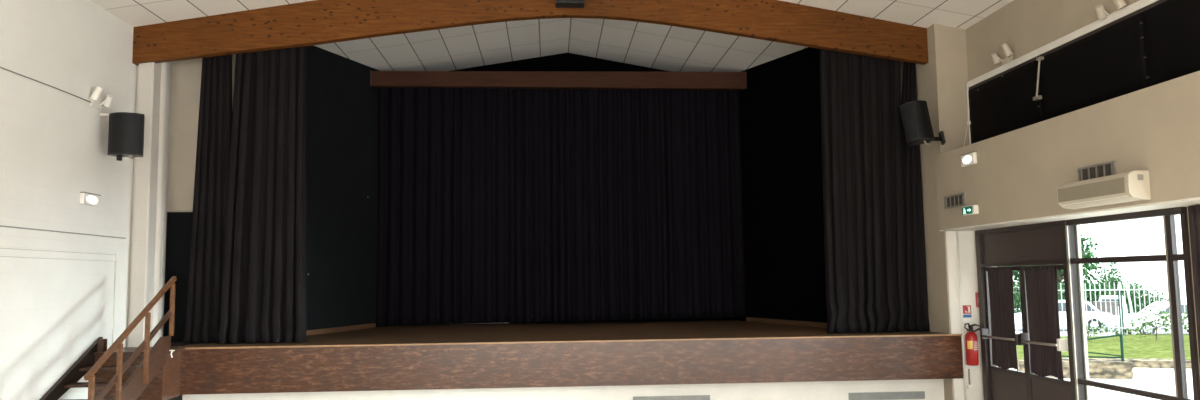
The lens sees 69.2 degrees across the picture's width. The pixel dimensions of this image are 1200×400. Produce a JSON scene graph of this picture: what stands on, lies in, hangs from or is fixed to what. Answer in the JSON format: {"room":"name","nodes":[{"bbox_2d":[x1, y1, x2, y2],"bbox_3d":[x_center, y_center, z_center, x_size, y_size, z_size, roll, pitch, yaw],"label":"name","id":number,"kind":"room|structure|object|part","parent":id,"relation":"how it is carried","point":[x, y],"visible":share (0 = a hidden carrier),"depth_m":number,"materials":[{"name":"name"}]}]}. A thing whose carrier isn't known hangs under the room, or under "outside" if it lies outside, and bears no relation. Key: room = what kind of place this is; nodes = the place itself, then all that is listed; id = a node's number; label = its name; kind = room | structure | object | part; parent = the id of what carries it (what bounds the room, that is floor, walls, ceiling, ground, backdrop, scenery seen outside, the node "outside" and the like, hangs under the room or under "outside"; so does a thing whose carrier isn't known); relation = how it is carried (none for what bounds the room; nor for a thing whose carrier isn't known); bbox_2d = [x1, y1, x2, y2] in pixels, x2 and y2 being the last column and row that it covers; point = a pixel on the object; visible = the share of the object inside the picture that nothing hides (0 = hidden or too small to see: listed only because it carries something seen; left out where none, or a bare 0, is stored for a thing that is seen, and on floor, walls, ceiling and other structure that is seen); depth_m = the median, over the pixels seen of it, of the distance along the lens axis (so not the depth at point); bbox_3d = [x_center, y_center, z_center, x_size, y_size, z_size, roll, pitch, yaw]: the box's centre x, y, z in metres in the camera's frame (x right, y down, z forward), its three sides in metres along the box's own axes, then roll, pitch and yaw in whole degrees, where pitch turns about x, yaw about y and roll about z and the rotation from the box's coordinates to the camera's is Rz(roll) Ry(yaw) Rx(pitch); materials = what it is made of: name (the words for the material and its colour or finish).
{"room":"auditorium","nodes":[
{"label":"auditorium","id":0,"kind":"room"},
{"bbox_2d":[0,0,191,399],"bbox_3d":[-6.617,-0.383,5.838,0.300,5.900,24.700,0,-5,-3],"label":"wall","id":1,"kind":"structure","parent":0,"point":[54,144],"depth_m":10.84,"materials":[{"name":"white paint"}]},
{"bbox_2d":[0,67,90,102],"bbox_3d":[-6.289,-2.123,2.767,0.014,0.022,17.840,0,-5,-3],"label":"cable","id":2,"kind":"object","parent":1,"relation":"attached to","point":[0,67],"visible":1,"depth_m":10.53,"materials":[{"name":"white plastic"}]},
{"bbox_2d":[0,227,125,343],"bbox_3d":[-6.285,1.003,3.029,0.012,2.622,18.930,0,-5,-3],"label":"trim","id":3,"kind":"structure","parent":1,"relation":"attached to","point":[9,237],"depth_m":11.17,"materials":[{"name":"white paint"}]},
{"bbox_2d":[0,225,125,238],"bbox_3d":[-6.293,-0.313,3.134,0.030,0.010,18.900,0,-5,-3],"label":"trim","id":4,"kind":"structure","parent":1,"relation":"attached to","point":[0,225],"depth_m":10.81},
{"bbox_2d":[80,192,100,206],"bbox_3d":[-6.764,-0.009,11.563,0.072,0.157,0.420,0,-5,-3],"label":"emergency light","id":5,"kind":"object","parent":1,"relation":"attached to","point":[86,198],"visible":1,"depth_m":11.49,"materials":[{"name":"white plastic"}]},
{"bbox_2d":[90,86,112,109],"bbox_3d":[-6.740,-1.375,11.771,0.167,0.255,0.442,0,-5,-3],"label":"spotlight","id":6,"kind":"object","parent":1,"relation":"attached to","point":[94,97],"visible":1,"depth_m":11.70,"materials":[{"name":"white plastic"}]},
{"bbox_3d":[-6.813,-1.292,11.764,0.020,0.090,0.280,0,-5,-3],"label":"plate","id":7,"kind":"part","parent":6,"relation":"part of","materials":[{"name":"white plastic"}]},
{"bbox_2d":[100,112,144,160],"bbox_3d":[-6.503,-0.864,11.780,0.631,0.673,0.314,0,-5,-7],"label":"loudspeaker","id":8,"kind":"object","parent":1,"relation":"attached to","point":[126,129],"visible":1,"depth_m":11.68,"materials":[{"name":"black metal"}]},
{"bbox_2d":[108,114,143,153],"bbox_3d":[-6.403,-0.891,11.703,0.441,0.525,0.117,0,-5,-7],"label":"grille","id":9,"kind":"object","parent":8,"relation":"attached to","point":[126,131],"depth_m":11.68,"materials":[{"name":"black plastic"}]},
{"bbox_2d":[127,62,171,346],"bbox_3d":[-6.718,0.309,12.980,0.325,5.820,0.600,0,-5,-3],"label":"wall","id":10,"kind":"structure","parent":0,"point":[153,80],"depth_m":12.84,"materials":[{"name":"white paint"}]},
{"bbox_2d":[167,54,235,211],"bbox_3d":[-6.154,-0.250,13.824,1.560,4.928,0.150,0,-5,-3],"label":"wall","id":11,"kind":"structure","parent":0,"point":[185,74],"depth_m":13.80,"materials":[{"name":"beige paint"}]},
{"bbox_2d":[183,55,231,343],"bbox_3d":[-5.857,-0.078,13.152,0.734,4.440,0.134,0,-5,-3],"label":"stage curtain","id":12,"kind":"object","parent":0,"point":[202,320],"visible":0.88,"depth_m":13.13,"materials":[{"name":"black fabric"}]},
{"bbox_2d":[306,45,387,329],"bbox_3d":[-4.850,-0.222,15.682,0.115,5.168,5.053,-2,-5,14],"label":"wall","id":13,"kind":"structure","parent":0,"point":[342,105],"depth_m":15.90,"materials":[{"name":"black paint"}]},
{"bbox_2d":[306,323,375,335],"bbox_3d":[-4.859,2.270,14.990,0.019,0.085,4.062,-2,-5,14],"label":"baseboard","id":14,"kind":"structure","parent":13,"relation":"attached to","point":[372,325],"depth_m":15.65,"materials":[{"name":"brown wood"}]},
{"bbox_2d":[370,70,746,89],"bbox_3d":[-0.755,-2.384,17.436,7.572,0.390,0.200,0,-5,-3],"label":"beam","id":15,"kind":"structure","parent":13,"relation":"attached to","point":[378,79],"depth_m":17.37,"materials":[{"name":"brown wood"}]},
{"bbox_2d":[376,88,745,325],"bbox_3d":[-0.766,-0.006,17.472,7.423,4.898,0.165,0,-5,-3],"label":"curtain","id":16,"kind":"object","parent":15,"relation":"hanging from","point":[495,205],"visible":0.94,"depth_m":17.44,"materials":[{"name":"black fabric"}]},
{"bbox_2d":[90,0,1013,71],"bbox_3d":[-0.272,-3.987,6.537,13.110,1.766,24.700,0,-5,-3],"label":"ceiling","id":17,"kind":"structure","parent":0,"point":[657,46],"depth_m":16.27,"materials":[{"name":"tile"}]},
{"bbox_2d":[132,0,927,65],"bbox_3d":[-0.907,-2.848,13.311,12.013,1.586,0.150,0,-5,-3],"label":"ceiling beam","id":18,"kind":"structure","parent":17,"relation":"attached to","point":[316,22],"depth_m":13.19,"materials":[{"name":"brown wood"}]},
{"bbox_2d":[556,0,584,7],"bbox_3d":[-0.454,-3.099,13.159,0.432,0.330,0.250,0,-5,-3],"label":"spotlight","id":19,"kind":"object","parent":18,"relation":"attached to","point":[559,3],"visible":1,"depth_m":13.06,"materials":[{"name":"black metal"}]},
{"bbox_2d":[556,3,584,7],"bbox_3d":[-0.451,-2.943,13.134,0.432,0.015,0.230,0,-5,-3],"label":"hood","id":20,"kind":"object","parent":19,"relation":"attached to","point":[558,5],"depth_m":13.13,"materials":[{"name":"black metal"}]},
{"bbox_2d":[452,53,724,322],"bbox_3d":[-0.938,0.086,18.446,12.510,7.100,0.200,0,-5,-3],"label":"wall","id":21,"kind":"structure","parent":0,"point":[564,61],"depth_m":18.62,"materials":[{"name":"black paint"}]},
{"bbox_2d":[725,47,826,322],"bbox_3d":[3.488,-0.273,16.171,0.115,5.134,5.038,1,-6,-20],"label":"wall","id":22,"kind":"structure","parent":0,"point":[781,133],"depth_m":16.18,"materials":[{"name":"black paint"}]},
{"bbox_2d":[746,317,826,327],"bbox_3d":[3.614,2.201,15.488,0.019,0.085,4.051,1,-6,-20],"label":"baseboard","id":23,"kind":"structure","parent":22,"relation":"attached to","point":[749,319],"depth_m":15.92,"materials":[{"name":"brown wood"}]},
{"bbox_2d":[901,24,968,399],"bbox_3d":[5.362,0.223,13.719,0.490,5.800,1.300,0,-5,-3],"label":"wall","id":24,"kind":"structure","parent":0,"point":[941,82],"depth_m":13.29,"materials":[{"name":"beige paint"}]},
{"bbox_2d":[901,62,929,330],"bbox_3d":[4.863,-0.111,13.731,0.486,4.321,0.105,0,-5,-3],"label":"stage curtain","id":25,"kind":"object","parent":24,"relation":"hanging from","point":[915,278],"visible":0.69,"depth_m":13.67,"materials":[{"name":"black fabric"}]},
{"bbox_2d":[899,100,945,145],"bbox_3d":[4.853,-1.146,13.016,0.692,0.671,0.429,-1,-5,0],"label":"loudspeaker","id":26,"kind":"object","parent":24,"relation":"attached to","point":[915,115],"visible":1,"depth_m":12.91,"materials":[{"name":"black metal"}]},
{"bbox_2d":[900,102,933,141],"bbox_3d":[4.719,-1.177,12.921,0.388,0.560,0.117,-9,-15,8],"label":"grille","id":27,"kind":"object","parent":26,"relation":"attached to","point":[916,120],"depth_m":12.90,"materials":[{"name":"black plastic"}]},
{"bbox_3d":[5.160,-0.932,13.124,0.045,0.180,0.140,-9,-15,8],"label":"wall plate","id":28,"kind":"part","parent":26,"relation":"part of","materials":[{"name":"black metal"}]},
{"bbox_2d":[946,231,961,399],"bbox_3d":[5.247,1.759,12.903,0.110,2.595,0.028,0,-5,-3],"label":"trim","id":29,"kind":"structure","parent":24,"relation":"attached to","point":[949,234],"depth_m":12.92,"materials":[{"name":"white paint"}]},
{"bbox_2d":[956,231,966,399],"bbox_3d":[5.358,1.759,12.889,0.027,2.590,0.028,0,-5,-3],"label":"pipe","id":30,"kind":"object","parent":24,"relation":"attached to","point":[961,315],"visible":1,"depth_m":12.88,"materials":[{"name":"white metal"}]},
{"bbox_2d":[963,305,971,317],"bbox_3d":[5.454,1.655,12.923,0.122,0.180,0.008,0,-5,-3],"label":"safety sign","id":31,"kind":"object","parent":24,"relation":"attached to","point":[966,308],"visible":1,"depth_m":12.92,"materials":[{"name":"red plastic"}]},
{"bbox_3d":[5.454,1.628,12.927,0.122,0.125,0.006,0,-5,-3],"label":"red panel","id":32,"kind":"part","parent":31,"relation":"part of","materials":[{"name":"red plastic"}]},
{"bbox_2d":[953,231,983,399],"bbox_3d":[5.481,1.759,12.925,0.360,2.594,0.012,0,-5,-3],"label":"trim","id":33,"kind":"structure","parent":24,"relation":"attached to","point":[967,243],"depth_m":12.95,"materials":[{"name":"white paint"}]},
{"bbox_2d":[967,369,972,388],"bbox_3d":[5.444,2.635,12.817,0.070,0.290,0.038,0,-5,-3],"label":"conduit","id":34,"kind":"object","parent":24,"relation":"attached to","point":[969,386],"visible":1,"depth_m":12.81,"materials":[{"name":"grey plastic"}]},
{"bbox_2d":[964,323,979,365],"bbox_3d":[5.482,2.114,12.778,0.214,0.620,0.188,-4,-6,29],"label":"fire extinguisher","id":35,"kind":"object","parent":24,"relation":"attached to","point":[971,339],"visible":1,"depth_m":12.73,"materials":[{"name":"red metal"}]},
{"bbox_2d":[975,292,978,306],"bbox_3d":[5.624,1.482,12.921,0.070,0.220,0.063,0,-5,-3],"label":"fire alarm call point","id":36,"kind":"object","parent":24,"relation":"attached to","point":[976,293],"visible":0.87,"depth_m":12.90,"materials":[{"name":"red plastic"}]},
{"bbox_2d":[935,71,1199,229],"bbox_3d":[5.885,-0.963,3.795,0.590,1.123,18.690,0,-5,-3],"label":"wall","id":37,"kind":"structure","parent":0,"point":[1017,174],"depth_m":9.59,"materials":[{"name":"beige paint"}]},
{"bbox_2d":[944,193,965,208],"bbox_3d":[5.078,0.016,12.459,0.020,0.180,0.610,0,-5,-3],"label":"air vent","id":38,"kind":"object","parent":37,"relation":"in","point":[957,200],"visible":1,"depth_m":12.44,"materials":[{"name":"grey metal"}]},
{"bbox_2d":[960,151,976,166],"bbox_3d":[5.075,-0.562,11.994,0.072,0.167,0.370,0,-5,-3],"label":"emergency light","id":39,"kind":"object","parent":37,"relation":"attached to","point":[970,158],"visible":1,"depth_m":11.93,"materials":[{"name":"white plastic"}]},
{"bbox_2d":[962,205,978,215],"bbox_3d":[5.082,0.141,11.953,0.073,0.120,0.345,0,-5,-3],"label":"exit sign","id":40,"kind":"object","parent":37,"relation":"attached to","point":[972,209],"visible":1,"depth_m":11.88,"materials":[{"name":"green plastic"}]},
{"bbox_3d":[5.050,0.143,11.971,0.005,0.100,0.295,0,-5,-3],"label":"panel","id":41,"kind":"part","parent":40,"relation":"part of","materials":[{"name":"teal plastic"}]},
{"bbox_2d":[939,197,1199,230],"bbox_3d":[5.902,-0.396,3.743,0.570,0.016,18.690,0,-5,-3],"label":"trim","id":42,"kind":"structure","parent":37,"relation":"attached to","point":[1190,201],"depth_m":9.69,"materials":[{"name":"white paint"}]},
{"bbox_2d":[1077,160,1116,180],"bbox_3d":[5.266,-0.284,9.226,0.020,0.187,0.625,0,-5,-3],"label":"air vent","id":43,"kind":"object","parent":37,"relation":"in","point":[1106,168],"visible":0.63,"depth_m":9.21,"materials":[{"name":"grey metal"}]},
{"bbox_2d":[1057,170,1150,208],"bbox_3d":[5.178,-0.090,9.003,0.224,0.285,1.194,0,-5,-3],"label":"air conditioner","id":44,"kind":"object","parent":37,"relation":"attached to","point":[1131,186],"visible":1,"depth_m":8.78,"materials":[{"name":"beige plastic"}]},
{"bbox_3d":[5.148,-0.037,9.586,0.216,0.285,0.020,0,-5,-3],"label":"panel","id":45,"kind":"part","parent":44,"relation":"part of","materials":[{"name":"beige plastic"}]},
{"bbox_2d":[1058,177,1125,201],"bbox_3d":[5.073,-0.097,9.009,0.014,0.146,1.110,0,-5,-3],"label":"grille","id":46,"kind":"object","parent":44,"relation":"attached to","point":[1108,187],"depth_m":8.94,"materials":[{"name":"beige plastic"}]},
{"bbox_3d":[5.216,-0.144,8.423,0.216,0.285,0.020,0,-5,-3],"label":"panel","id":47,"kind":"part","parent":44,"relation":"part of","materials":[{"name":"beige plastic"}]},
{"bbox_2d":[1188,205,1199,362],"bbox_3d":[5.799,1.289,8.012,0.074,2.540,0.804,0,-5,-3],"label":"window curtain","id":48,"kind":"object","parent":37,"relation":"hanging from","point":[1193,211],"visible":1,"depth_m":8.40,"materials":[{"name":"brown fabric"}]},
{"bbox_2d":[966,0,1199,376],"bbox_3d":[6.125,-0.419,6.681,0.220,5.780,24.500,0,-5,-3],"label":"wall","id":49,"kind":"structure","parent":0,"point":[1026,26],"depth_m":11.65,"materials":[{"name":"beige paint"}]},
{"bbox_2d":[963,108,970,146],"bbox_3d":[5.555,-1.211,13.156,0.146,0.852,0.097,0,-5,-3],"label":"cleat","id":50,"kind":"object","parent":49,"relation":"attached to","point":[968,122],"visible":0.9,"depth_m":13.17,"materials":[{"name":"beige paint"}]},
{"bbox_3d":[5.546,-1.208,13.195,0.132,0.852,0.019,0,-5,-3],"label":"cord","id":51,"kind":"part","parent":50,"relation":"part of","materials":[{"name":"beige paint"}]},
{"bbox_2d":[991,43,1012,65],"bbox_3d":[5.599,-2.022,12.124,0.167,0.255,0.442,0,-5,-3],"label":"spotlight","id":52,"kind":"object","parent":49,"relation":"attached to","point":[1008,52],"visible":1,"depth_m":12.07,"materials":[{"name":"beige paint"}]},
{"bbox_3d":[5.673,-1.940,12.125,0.020,0.090,0.280,0,-5,-3],"label":"plate","id":53,"kind":"part","parent":52,"relation":"part of","materials":[{"name":"beige paint"}]},
{"bbox_2d":[975,220,1085,399],"bbox_3d":[5.741,1.642,11.715,0.150,2.600,2.270,0,-5,-3],"label":"door frame","id":54,"kind":"structure","parent":49,"relation":"in","point":[1038,243],"depth_m":11.41,"materials":[{"name":"brown metal"}]},
{"bbox_2d":[986,267,1017,370],"bbox_3d":[5.651,1.660,12.216,0.038,1.427,0.780,0,-5,-3],"label":"door curtain","id":55,"kind":"object","parent":54,"relation":"hanging from","point":[1000,280],"visible":0.95,"depth_m":12.21,"materials":[{"name":"brown fabric"}]},
{"bbox_2d":[984,266,1028,399],"bbox_3d":[5.711,1.946,12.188,0.060,2.020,1.020,0,-5,-3],"label":"door","id":56,"kind":"structure","parent":54,"relation":"attached to","point":[1008,384],"depth_m":12.20,"materials":[{"name":"brown metal"}]},
{"bbox_2d":[980,328,1024,344],"bbox_3d":[5.626,1.913,12.191,0.108,0.170,1.000,0,-5,-3],"label":"push bar","id":57,"kind":"object","parent":56,"relation":"attached to","point":[984,332],"visible":0.9,"depth_m":12.28,"materials":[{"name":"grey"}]},
{"bbox_3d":[5.721,2.653,12.123,0.030,0.460,0.900,0,-5,-3],"label":"panel","id":58,"kind":"part","parent":56,"relation":"part of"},
{"bbox_3d":[5.723,0.627,11.792,0.060,0.435,2.060,0,-5,-3],"label":"head panel","id":59,"kind":"part","parent":54,"relation":"part of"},
{"bbox_2d":[1022,266,1063,380],"bbox_3d":[5.712,1.568,11.212,0.038,1.427,0.840,0,-5,-3],"label":"door curtain","id":60,"kind":"object","parent":54,"relation":"hanging from","point":[1041,282],"visible":0.97,"depth_m":11.19,"materials":[{"name":"brown fabric"}]},
{"bbox_2d":[1021,265,1070,399],"bbox_3d":[5.770,1.852,11.164,0.060,2.020,1.020,0,-5,-3],"label":"door","id":61,"kind":"structure","parent":54,"relation":"attached to","point":[1040,388],"depth_m":11.33,"materials":[{"name":"brown metal"}]},
{"bbox_2d":[1019,333,1067,350],"bbox_3d":[5.686,1.819,11.172,0.108,0.170,0.910,0,-5,-3],"label":"push bar","id":62,"kind":"object","parent":61,"relation":"attached to","point":[1061,345],"visible":1,"depth_m":10.97,"materials":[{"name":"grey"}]},
{"bbox_3d":[5.780,2.559,11.100,0.030,0.460,0.900,0,-5,-3],"label":"panel","id":63,"kind":"part","parent":61,"relation":"part of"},
{"bbox_2d":[966,0,1158,144],"bbox_3d":[6.140,-2.085,3.902,0.050,1.125,18.670,0,-5,-3],"label":"trim","id":64,"kind":"structure","parent":49,"relation":"attached to","point":[1139,4],"depth_m":10.79,"materials":[{"name":"white paint"}]},
{"bbox_2d":[969,0,1167,89],"bbox_3d":[6.148,-2.040,3.881,0.034,1.030,18.635,0,-5,-3],"label":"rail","id":65,"kind":"structure","parent":49,"relation":"in","point":[1159,1],"depth_m":10.47,"materials":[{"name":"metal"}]},
{"bbox_2d":[1033,57,1043,100],"bbox_3d":[5.654,-1.563,11.219,0.070,0.535,0.190,0,-5,-3],"label":"stay","id":66,"kind":"object","parent":65,"relation":"attached to","point":[1037,97],"visible":1,"depth_m":11.20,"materials":[{"name":"silver metal"}]},
{"bbox_3d":[5.647,-1.576,11.210,0.026,0.465,0.116,0,-5,-13],"label":"rod","id":67,"kind":"part","parent":66,"relation":"part of","materials":[{"name":"silver metal"}]},
{"bbox_2d":[968,0,1199,143],"bbox_3d":[5.972,-1.880,6.268,0.034,0.820,13.830,0,-5,-3],"label":"cover","id":68,"kind":"object","parent":65,"relation":"attached to","point":[1158,44],"visible":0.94,"depth_m":10.09,"materials":[{"name":"fabric"}]},
{"bbox_2d":[1095,0,1126,18],"bbox_3d":[5.735,-2.167,9.781,0.167,0.255,0.442,0,-5,-3],"label":"spotlight","id":69,"kind":"object","parent":49,"relation":"attached to","point":[1120,4],"visible":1,"depth_m":9.88,"materials":[{"name":"beige paint"}]},
{"bbox_2d":[1065,207,1199,399],"bbox_3d":[5.871,1.448,9.607,0.175,2.600,1.970,0,-5,-3],"label":"window","id":70,"kind":"structure","parent":49,"relation":"in","point":[1171,257],"depth_m":8.95,"materials":[{"name":"brown metal"}]},
{"bbox_3d":[-0.208,2.562,5.939,13.060,0.120,24.700,0,-5,-3],"label":"floor","id":71,"kind":"structure","parent":0,"visible":0},
{"bbox_2d":[40,276,176,399],"bbox_3d":[-6.189,1.961,10.515,1.045,2.070,2.580,0,-5,-3],"label":"stairs","id":72,"kind":"structure","parent":71,"relation":"on","point":[154,359],"depth_m":10.93,"materials":[{"name":"brown wood"}]},
{"bbox_3d":[-5.631,2.403,9.612,0.045,0.910,0.056,0,-5,-3],"label":"post","id":73,"kind":"part","parent":72,"relation":"part of","materials":[{"name":"brown wood"}]},
{"bbox_3d":[-5.671,2.156,10.256,0.045,0.920,0.056,0,-5,-3],"label":"post","id":74,"kind":"part","parent":72,"relation":"part of","materials":[{"name":"brown wood"}]},
{"bbox_3d":[-5.726,1.513,10.719,0.045,1.154,2.215,0,-5,-3],"label":"handrail","id":75,"kind":"part","parent":72,"relation":"part of","materials":[{"name":"brown wood"}]},
{"bbox_3d":[-5.721,1.921,10.677,0.030,1.098,2.111,0,-5,-3],"label":"rail","id":76,"kind":"part","parent":72,"relation":"part of","materials":[{"name":"brown wood"}]},
{"bbox_3d":[-5.716,1.865,10.974,0.045,0.890,0.056,0,-5,-3],"label":"post","id":77,"kind":"part","parent":72,"relation":"part of","materials":[{"name":"brown wood"}]},
{"bbox_3d":[-5.763,1.477,11.721,0.045,0.700,0.056,0,-5,-3],"label":"post","id":78,"kind":"part","parent":72,"relation":"part of","materials":[{"name":"brown wood"}]},
{"bbox_2d":[93,319,962,399],"bbox_3d":[-0.867,2.791,14.932,12.175,1.073,6.220,0,-5,-3],"label":"stage","id":79,"kind":"object","parent":71,"relation":"on","point":[724,359],"visible":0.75,"depth_m":12.60,"materials":[{"name":"brown wood"}]},
{"bbox_2d":[163,212,191,341],"bbox_3d":[-6.076,1.187,13.515,1.365,2.008,0.070,0,-5,-3],"label":"panel","id":80,"kind":"object","parent":79,"relation":"on","point":[179,224],"visible":0.25,"depth_m":13.49,"materials":[{"name":"paint"}]},
{"bbox_2d":[633,395,709,399],"bbox_3d":[1.056,2.948,12.818,1.142,0.125,0.017,0,-5,-3],"label":"vent","id":81,"kind":"object","parent":79,"relation":"attached to","point":[683,397],"visible":1,"depth_m":12.82,"materials":[{"name":"grey metal"}]},
{"bbox_2d":[848,391,924,399],"bbox_3d":[4.288,2.928,13.008,1.160,0.112,0.017,0,-5,-3],"label":"vent","id":82,"kind":"object","parent":79,"relation":"attached to","point":[911,394],"visible":1,"depth_m":13.01,"materials":[{"name":"grey metal"}]},
{"bbox_3d":[-5.284,-2.490,13.283,1.750,0.030,0.315,0,-5,-3],"label":"track","id":83,"kind":"object","parent":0,"visible":0},
{"bbox_2d":[218,46,306,343],"bbox_3d":[-5.034,-0.179,13.055,1.272,4.600,0.204,0,-5,-3],"label":"stage curtain","id":84,"kind":"object","parent":83,"relation":"hanging from","point":[264,291],"visible":0.97,"depth_m":13.01,"materials":[{"name":"black fabric"}]},
{"bbox_3d":[4.225,-2.538,13.839,1.700,0.030,0.315,0,-5,-3],"label":"track","id":85,"kind":"object","parent":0,"visible":0},
{"bbox_2d":[820,49,905,332],"bbox_3d":[4.135,-0.215,13.572,1.339,4.521,0.237,-1,-5,0],"label":"stage curtain","id":86,"kind":"object","parent":85,"relation":"hanging from","point":[861,95],"visible":0.97,"depth_m":13.55,"materials":[{"name":"black fabric"}]},
{"label":"outside","id":87,"kind":"structure","parent":0,"visible":0},
{"bbox_2d":[1014,308,1188,335],"bbox_3d":[31.358,5.649,34.997,53.380,0.150,83.000,0,-5,-3],"label":"ground","id":88,"kind":"structure","parent":87,"point":[1018,328],"depth_m":40.81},
{"bbox_2d":[1000,234,1101,284],"bbox_3d":[28.223,4.469,55.020,7.295,5.967,3.315,0,-5,-3],"label":"broadleaf tree","id":89,"kind":"object","parent":88,"relation":"on","point":[1060,273],"visible":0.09,"depth_m":54.80,"materials":[{"name":"green plant"}]},
{"bbox_2d":[1014,300,1112,330],"bbox_3d":[22.585,5.650,42.636,4.200,1.470,1.786,-3,-5,19],"label":"car","id":90,"kind":"object","parent":88,"relation":"on","point":[1018,317],"visible":0.34,"depth_m":41.56,"materials":[{"name":"white paint"}]},
{"bbox_2d":[1013,278,1151,313],"bbox_3d":[27.924,5.784,51.347,8.736,2.375,2.201,-1,-5,1],"label":"hedge","id":91,"kind":"object","parent":88,"relation":"on","point":[1016,290],"visible":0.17,"depth_m":50.83,"materials":[{"name":"green plant"}]},
{"bbox_2d":[1016,335,1190,359],"bbox_3d":[16.327,4.144,22.313,18.506,0.953,11.963,-1,-5,4],"label":"grass bank","id":92,"kind":"object","parent":88,"relation":"on","point":[1147,347],"visible":0.22,"depth_m":21.69,"materials":[{"name":"green plant"}]},
{"bbox_2d":[1086,321,1123,338],"bbox_3d":[13.977,3.632,24.202,1.270,0.527,0.514,0,-5,-3],"label":"shrub","id":93,"kind":"object","parent":92,"relation":"on","point":[1103,324],"visible":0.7,"depth_m":24.17,"materials":[{"name":"green plant"}]},
{"bbox_2d":[1058,281,1186,334],"bbox_3d":[18.007,3.478,28.076,8.091,1.680,0.044,-1,-5,5],"label":"picket fence","id":94,"kind":"object","parent":92,"relation":"on","point":[1182,288],"visible":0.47,"depth_m":28.16,"materials":[{"name":"white metal"}]},
{"bbox_3d":[18.005,2.890,28.129,8.078,0.038,0.044,-1,-5,5],"label":"rail","id":95,"kind":"part","parent":94,"relation":"part of","materials":[{"name":"white metal"}]},
{"bbox_3d":[18.022,4.115,28.017,8.078,0.038,0.044,-1,-5,5],"label":"rail","id":96,"kind":"part","parent":94,"relation":"part of","materials":[{"name":"white metal"}]},
{"bbox_2d":[1126,306,1188,339],"bbox_3d":[15.546,3.373,23.944,2.088,0.952,0.793,0,-5,-3],"label":"shrub","id":97,"kind":"object","parent":92,"relation":"on","point":[1160,312],"visible":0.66,"depth_m":23.90,"materials":[{"name":"green plant"}]},
{"bbox_2d":[1092,301,1118,315],"bbox_3d":[25.838,5.842,44.416,1.160,1.316,1.000,-4,-6,29],"label":"waste container","id":98,"kind":"object","parent":88,"relation":"on","point":[1097,302],"visible":0.27,"depth_m":44.02,"materials":[{"name":"grey plastic"}]},
{"bbox_3d":[25.830,5.236,44.471,1.160,0.100,1.000,-4,-6,29],"label":"lid","id":99,"kind":"part","parent":98,"relation":"part of","materials":[{"name":"white plastic"}]},
{"bbox_2d":[1089,263,1129,296],"bbox_3d":[28.774,5.188,49.089,2.271,3.440,1.308,0,-5,-3],"label":"tree","id":100,"kind":"object","parent":88,"relation":"on","point":[1110,277],"visible":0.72,"depth_m":49.03,"materials":[{"name":"green plant"}]},
{"bbox_2d":[1099,295,1126,314],"bbox_3d":[27.642,5.945,46.921,1.340,1.515,3.012,-4,-6,30],"label":"van","id":101,"kind":"object","parent":88,"relation":"on","point":[1103,296],"visible":0.17,"depth_m":45.66,"materials":[{"name":"white paint"}]},
{"bbox_2d":[1117,282,1124,334],"bbox_3d":[17.638,4.012,29.423,0.152,2.470,0.160,0,-5,-3],"label":"post","id":102,"kind":"object","parent":88,"relation":"on","point":[1118,282],"visible":0.42,"depth_m":29.42,"materials":[{"name":"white metal"}]},
{"bbox_2d":[1116,262,1134,334],"bbox_3d":[18.001,3.692,29.775,0.524,3.163,0.100,0,-5,-3],"label":"lamp post","id":103,"kind":"object","parent":88,"relation":"on","point":[1117,264],"visible":0.56,"depth_m":29.81,"materials":[{"name":"white metal"}]},
{"bbox_2d":[1099,215,1186,313],"bbox_3d":[45.751,2.358,57.510,26.150,10.100,8.700,0,-5,-3],"label":"sky","id":104,"kind":"structure","parent":88,"relation":"on","point":[1144,236],"depth_m":56.65,"materials":[{"name":"white"}]},
{"bbox_2d":[1109,301,1188,334],"bbox_3d":[25.411,5.274,38.811,4.400,1.450,1.816,-1,-5,7],"label":"car","id":105,"kind":"object","parent":88,"relation":"on","point":[1166,302],"visible":0.41,"depth_m":38.17,"materials":[{"name":"white paint"}]},
{"bbox_2d":[1132,286,1168,312],"bbox_3d":[31.191,5.874,49.165,2.309,2.025,1.472,0,-5,-3],"label":"round shrub","id":106,"kind":"object","parent":88,"relation":"on","point":[1141,294],"visible":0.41,"depth_m":49.08,"materials":[{"name":"green plant"}]},
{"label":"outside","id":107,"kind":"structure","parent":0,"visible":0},
{"bbox_2d":[1010,368,1193,399],"bbox_3d":[12.488,2.790,6.252,12.380,0.840,27.500,0,-5,-3],"label":"pavement","id":108,"kind":"structure","parent":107,"point":[1159,380],"depth_m":15.24,"materials":[{"name":"white concrete"}]},
{"bbox_2d":[1017,359,1133,378],"bbox_3d":[8.916,3.182,16.375,1.914,0.332,0.336,-2,-5,17],"label":"stone wall","id":109,"kind":"structure","parent":108,"relation":"on","point":[1098,369],"depth_m":16.09,"materials":[{"name":"beige stone"}]},
{"bbox_2d":[1062,334,1124,361],"bbox_3d":[9.033,2.767,16.323,1.392,0.506,0.049,-2,-5,17],"label":"railing","id":110,"kind":"object","parent":109,"relation":"on","point":[1120,335],"visible":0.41,"depth_m":16.16,"materials":[{"name":"green metal"}]},
{"bbox_3d":[9.036,2.937,16.307,1.344,0.043,0.028,-2,-5,17],"label":"rail","id":111,"kind":"part","parent":110,"relation":"part of","materials":[{"name":"green metal"}]},
{"bbox_3d":[9.031,2.633,16.335,1.348,0.237,0.032,-2,-5,17],"label":"rail","id":112,"kind":"part","parent":110,"relation":"part of","materials":[{"name":"green metal"}]},
{"bbox_3d":[9.034,2.840,16.316,1.346,0.182,0.022,-2,-5,17],"label":"rail","id":113,"kind":"part","parent":110,"relation":"part of","materials":[{"name":"green metal"}]},
{"bbox_3d":[9.674,2.743,16.122,0.048,0.500,0.048,2,-6,-26],"label":"post","id":114,"kind":"part","parent":110,"relation":"part of","materials":[{"name":"green metal"}]},
{"bbox_2d":[1062,358,1191,368],"bbox_3d":[11.712,3.353,17.814,4.282,0.176,0.333,-3,-6,20],"label":"stone wall","id":115,"kind":"structure","parent":108,"relation":"on","point":[1137,363],"depth_m":17.85,"materials":[{"name":"beige stone"}]}
]}

